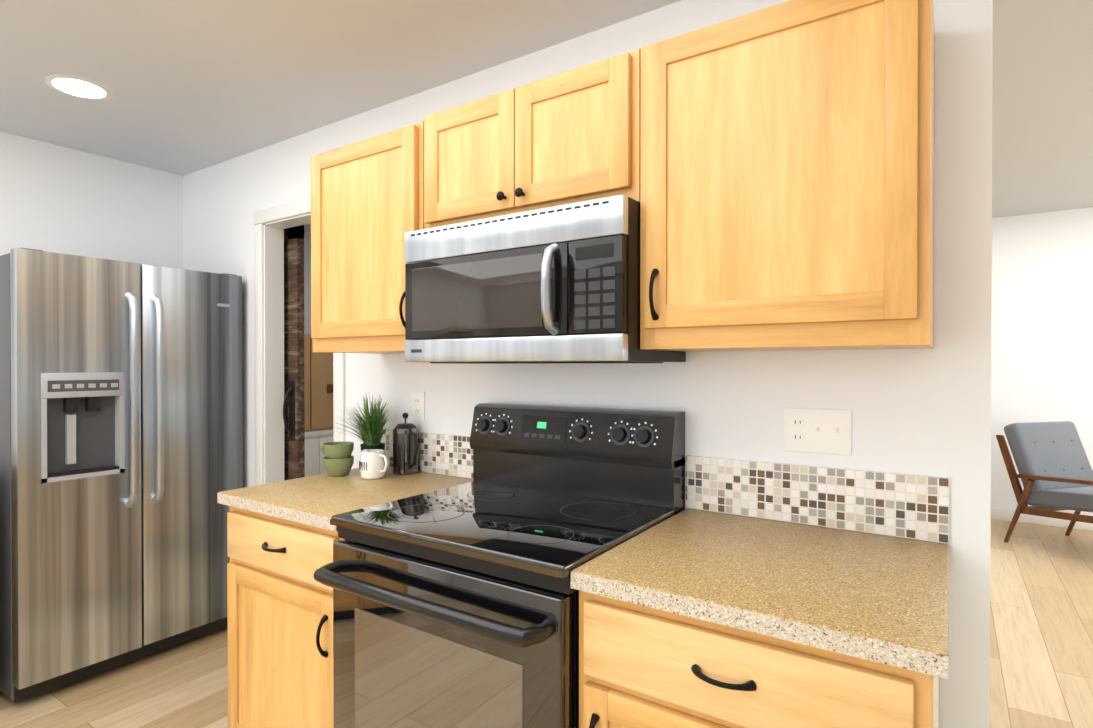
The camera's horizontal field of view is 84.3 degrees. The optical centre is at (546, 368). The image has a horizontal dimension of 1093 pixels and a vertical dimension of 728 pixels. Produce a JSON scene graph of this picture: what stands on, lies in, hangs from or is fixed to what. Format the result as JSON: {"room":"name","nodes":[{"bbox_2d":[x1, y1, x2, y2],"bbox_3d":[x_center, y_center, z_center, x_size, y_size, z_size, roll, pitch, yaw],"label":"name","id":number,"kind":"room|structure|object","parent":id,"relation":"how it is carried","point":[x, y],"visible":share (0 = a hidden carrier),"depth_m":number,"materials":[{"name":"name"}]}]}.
{"room":"kitchen","nodes":[
{"label":"kitchen","id":0,"kind":"room"},
{"bbox_2d":[0,131,182,268],"bbox_3d":[-3.268,0.120,1.704,0.100,2.400,4.200,0,0,34],"label":"wall","id":1,"kind":"structure","parent":0,"point":[54,198],"depth_m":3.03,"materials":[{"name":"white paint"}]},
{"bbox_2d":[286,231,310,334],"bbox_3d":[-1.977,-0.007,6.304,0.100,2.600,4.680,0,0,34],"label":"wall","id":2,"kind":"structure","parent":0,"point":[307,282],"depth_m":5.76,"materials":[{"name":"white paint"}]},
{"bbox_2d":[0,0,680,175],"bbox_3d":[-0.220,-1.108,-0.285,7.450,0.080,4.300,0,0,34],"label":"ceiling","id":3,"kind":"structure","parent":0,"point":[192,86],"depth_m":2.11,"materials":[{"name":"white paint"}]},
{"bbox_2d":[44,75,112,99],"bbox_3d":[-1.799,-1.081,2.326,0.210,0.003,0.210,0,0,34],"label":"recessed light","id":4,"kind":"object","parent":3,"relation":"in","point":[78,87],"visible":1,"depth_m":2.32,"materials":[{"name":"white paint"}]},
{"bbox_2d":[0,519,1092,727],"bbox_3d":[0.480,1.348,2.076,8.900,0.060,9.180,0,0,34],"label":"floor","id":5,"kind":"structure","parent":0,"point":[1041,626],"depth_m":2.64,"materials":[{"name":"brown wood"}]},
{"bbox_2d":[0,248,242,701],"bbox_3d":[-2.005,0.423,2.819,0.717,1.781,0.885,0,0,34],"label":"refrigerator","id":6,"kind":"object","parent":5,"relation":"on","point":[121,446],"visible":0.94,"depth_m":2.55,"materials":[{"name":"metal"}]},
{"bbox_2d":[286,334,332,476],"bbox_3d":[-2.302,0.500,5.213,0.560,1.600,1.220,0,0,34],"label":"cabinet","id":7,"kind":"object","parent":5,"relation":"on","point":[318,370],"visible":0.17,"depth_m":5.30,"materials":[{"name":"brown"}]},
{"bbox_2d":[217,467,472,727],"bbox_3d":[-0.653,0.861,2.076,0.615,0.914,0.674,0,0,34],"label":"base cabinet","id":8,"kind":"object","parent":5,"relation":"on","point":[282,536],"visible":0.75,"depth_m":1.84,"materials":[{"name":"brown wood"}]},
{"bbox_2d":[320,441,353,476],"bbox_3d":[-0.800,0.342,2.296,0.140,0.120,0.112,0,0,34],"label":"cups","id":9,"kind":"object","parent":8,"relation":"on","point":[338,459],"visible":1,"depth_m":2.25,"materials":[{"name":"green ceramic"}]},
{"bbox_2d":[325,394,398,450],"bbox_3d":[-0.708,0.245,2.302,0.389,0.314,0.306,0,0,34],"label":"potted plant","id":10,"kind":"object","parent":8,"relation":"on","point":[370,427],"visible":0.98,"depth_m":2.31,"materials":[{"name":"green plant"}]},
{"bbox_2d":[359,449,387,479],"bbox_3d":[-0.631,0.352,2.225,0.141,0.102,0.097,0,0,34],"label":"mug","id":11,"kind":"object","parent":8,"relation":"on","point":[373,463],"visible":1,"depth_m":2.19,"materials":[{"name":"white ceramic"}]},
{"bbox_2d":[393,412,417,474],"bbox_3d":[-0.525,0.285,2.313,0.128,0.234,0.085,0,0,34],"label":"press","id":12,"kind":"object","parent":8,"relation":"on","point":[405,447],"visible":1,"depth_m":2.29,"materials":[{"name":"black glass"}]},
{"bbox_2d":[313,403,684,727],"bbox_3d":[-0.113,0.723,1.659,0.743,1.195,0.759,0,0,34],"label":"range","id":13,"kind":"object","parent":5,"relation":"on","point":[456,606],"visible":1,"depth_m":1.50,"materials":[{"name":"black metal"}]},
{"bbox_2d":[571,508,949,727],"bbox_3d":[0.488,0.866,1.311,0.640,0.914,0.674,0,0,34],"label":"base cabinet","id":14,"kind":"object","parent":5,"relation":"on","point":[691,618],"visible":1,"depth_m":1.11,"materials":[{"name":"brown wood"}]},
{"bbox_2d":[996,421,1092,542],"bbox_3d":[3.863,0.858,4.276,0.704,0.904,0.870,0,0,-16],"label":"armchair","id":15,"kind":"object","parent":5,"relation":"on","point":[1054,468],"visible":1,"depth_m":4.44,"materials":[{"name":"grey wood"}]},
{"bbox_2d":[183,0,992,727],"bbox_3d":[-0.539,0.116,2.463,3.788,2.400,0.100,0,0,34],"label":"wall","id":16,"kind":"structure","parent":0,"point":[921,412],"depth_m":1.62,"materials":[{"name":"white paint"}]},
{"bbox_2d":[283,225,304,480],"bbox_3d":[-1.440,0.182,3.156,1.900,2.200,0.093,0,0,34],"label":"door","id":17,"kind":"structure","parent":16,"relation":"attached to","point":[294,421],"depth_m":3.06,"materials":[{"name":"brown wood"}]},
{"bbox_2d":[254,197,344,485],"bbox_3d":[-1.136,0.268,2.856,0.684,2.092,0.117,0,0,34],"label":"door frame","id":18,"kind":"structure","parent":16,"relation":"attached to","point":[271,224],"depth_m":2.98,"materials":[{"name":"white paint"}]},
{"bbox_2d":[311,121,423,353],"bbox_3d":[-0.554,-0.423,2.183,0.572,0.725,0.374,0,0,34],"label":"upper cabinet","id":19,"kind":"object","parent":16,"relation":"attached to","point":[367,204],"visible":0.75,"depth_m":2.05,"materials":[{"name":"brown wood"}]},
{"bbox_2d":[411,391,424,420],"bbox_3d":[-0.506,0.146,2.375,0.070,0.114,0.008,0,0,34],"label":"electrical outlet plate","id":20,"kind":"object","parent":16,"relation":"attached to","point":[417,405],"visible":1,"depth_m":2.37,"materials":[{"name":"white plastic"}]},
{"bbox_2d":[380,429,472,478],"bbox_3d":[-0.468,0.326,2.350,0.613,0.152,0.010,0,0,34],"label":"tile backsplash","id":21,"kind":"structure","parent":16,"relation":"attached to","point":[446,454],"depth_m":2.30,"materials":[{"name":"tile"}]},
{"bbox_2d":[424,48,640,228],"bbox_3d":[-0.004,-0.606,1.815,0.743,0.378,0.371,0,0,34],"label":"upper cabinet","id":22,"kind":"object","parent":16,"relation":"attached to","point":[569,137],"visible":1,"depth_m":1.64,"materials":[{"name":"brown wood"}]},
{"bbox_2d":[405,195,685,363],"bbox_3d":[-0.029,-0.216,1.779,0.741,0.399,0.460,0,0,34],"label":"microwave","id":23,"kind":"object","parent":22,"relation":"attached to","point":[556,284],"visible":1,"depth_m":1.58,"materials":[{"name":"silver metal"}]},
{"bbox_2d":[640,0,934,351],"bbox_3d":[0.558,-0.421,1.437,0.606,0.745,0.374,0,0,34],"label":"upper cabinet","id":24,"kind":"object","parent":16,"relation":"attached to","point":[786,175],"visible":1,"depth_m":1.29,"materials":[{"name":"brown wood"}]},
{"bbox_2d":[686,455,948,543],"bbox_3d":[0.673,0.330,1.585,0.638,0.152,0.010,0,0,34],"label":"tile backsplash","id":25,"kind":"structure","parent":16,"relation":"attached to","point":[901,505],"depth_m":1.55,"materials":[{"name":"tile"}]},
{"bbox_2d":[784,408,851,454],"bbox_3d":[0.699,0.161,1.563,0.162,0.114,0.016,0,0,34],"label":"outlet","id":26,"kind":"object","parent":16,"relation":"attached to","point":[827,431],"visible":1,"depth_m":1.56,"materials":[{"name":"white plastic"}]},
{"bbox_2d":[304,0,1092,232],"bbox_3d":[1.705,-1.333,3.888,8.900,0.080,4.780,0,0,34],"label":"ceiling","id":27,"kind":"structure","parent":0,"point":[1042,121],"depth_m":2.96,"materials":[{"name":"grey paint"}]},
{"bbox_2d":[991,207,1092,515],"bbox_3d":[3.008,-0.004,5.840,8.900,2.600,0.100,0,0,34],"label":"wall","id":28,"kind":"structure","parent":0,"point":[1042,326],"depth_m":5.03,"materials":[{"name":"white paint"}]},
{"bbox_2d":[991,508,1092,530],"bbox_3d":[4.430,1.252,4.825,5.200,0.100,0.013,0,0,34],"label":"baseboard","id":29,"kind":"structure","parent":28,"relation":"attached to","point":[1002,514],"depth_m":5.04,"materials":[{"name":"white paint"}]}
]}

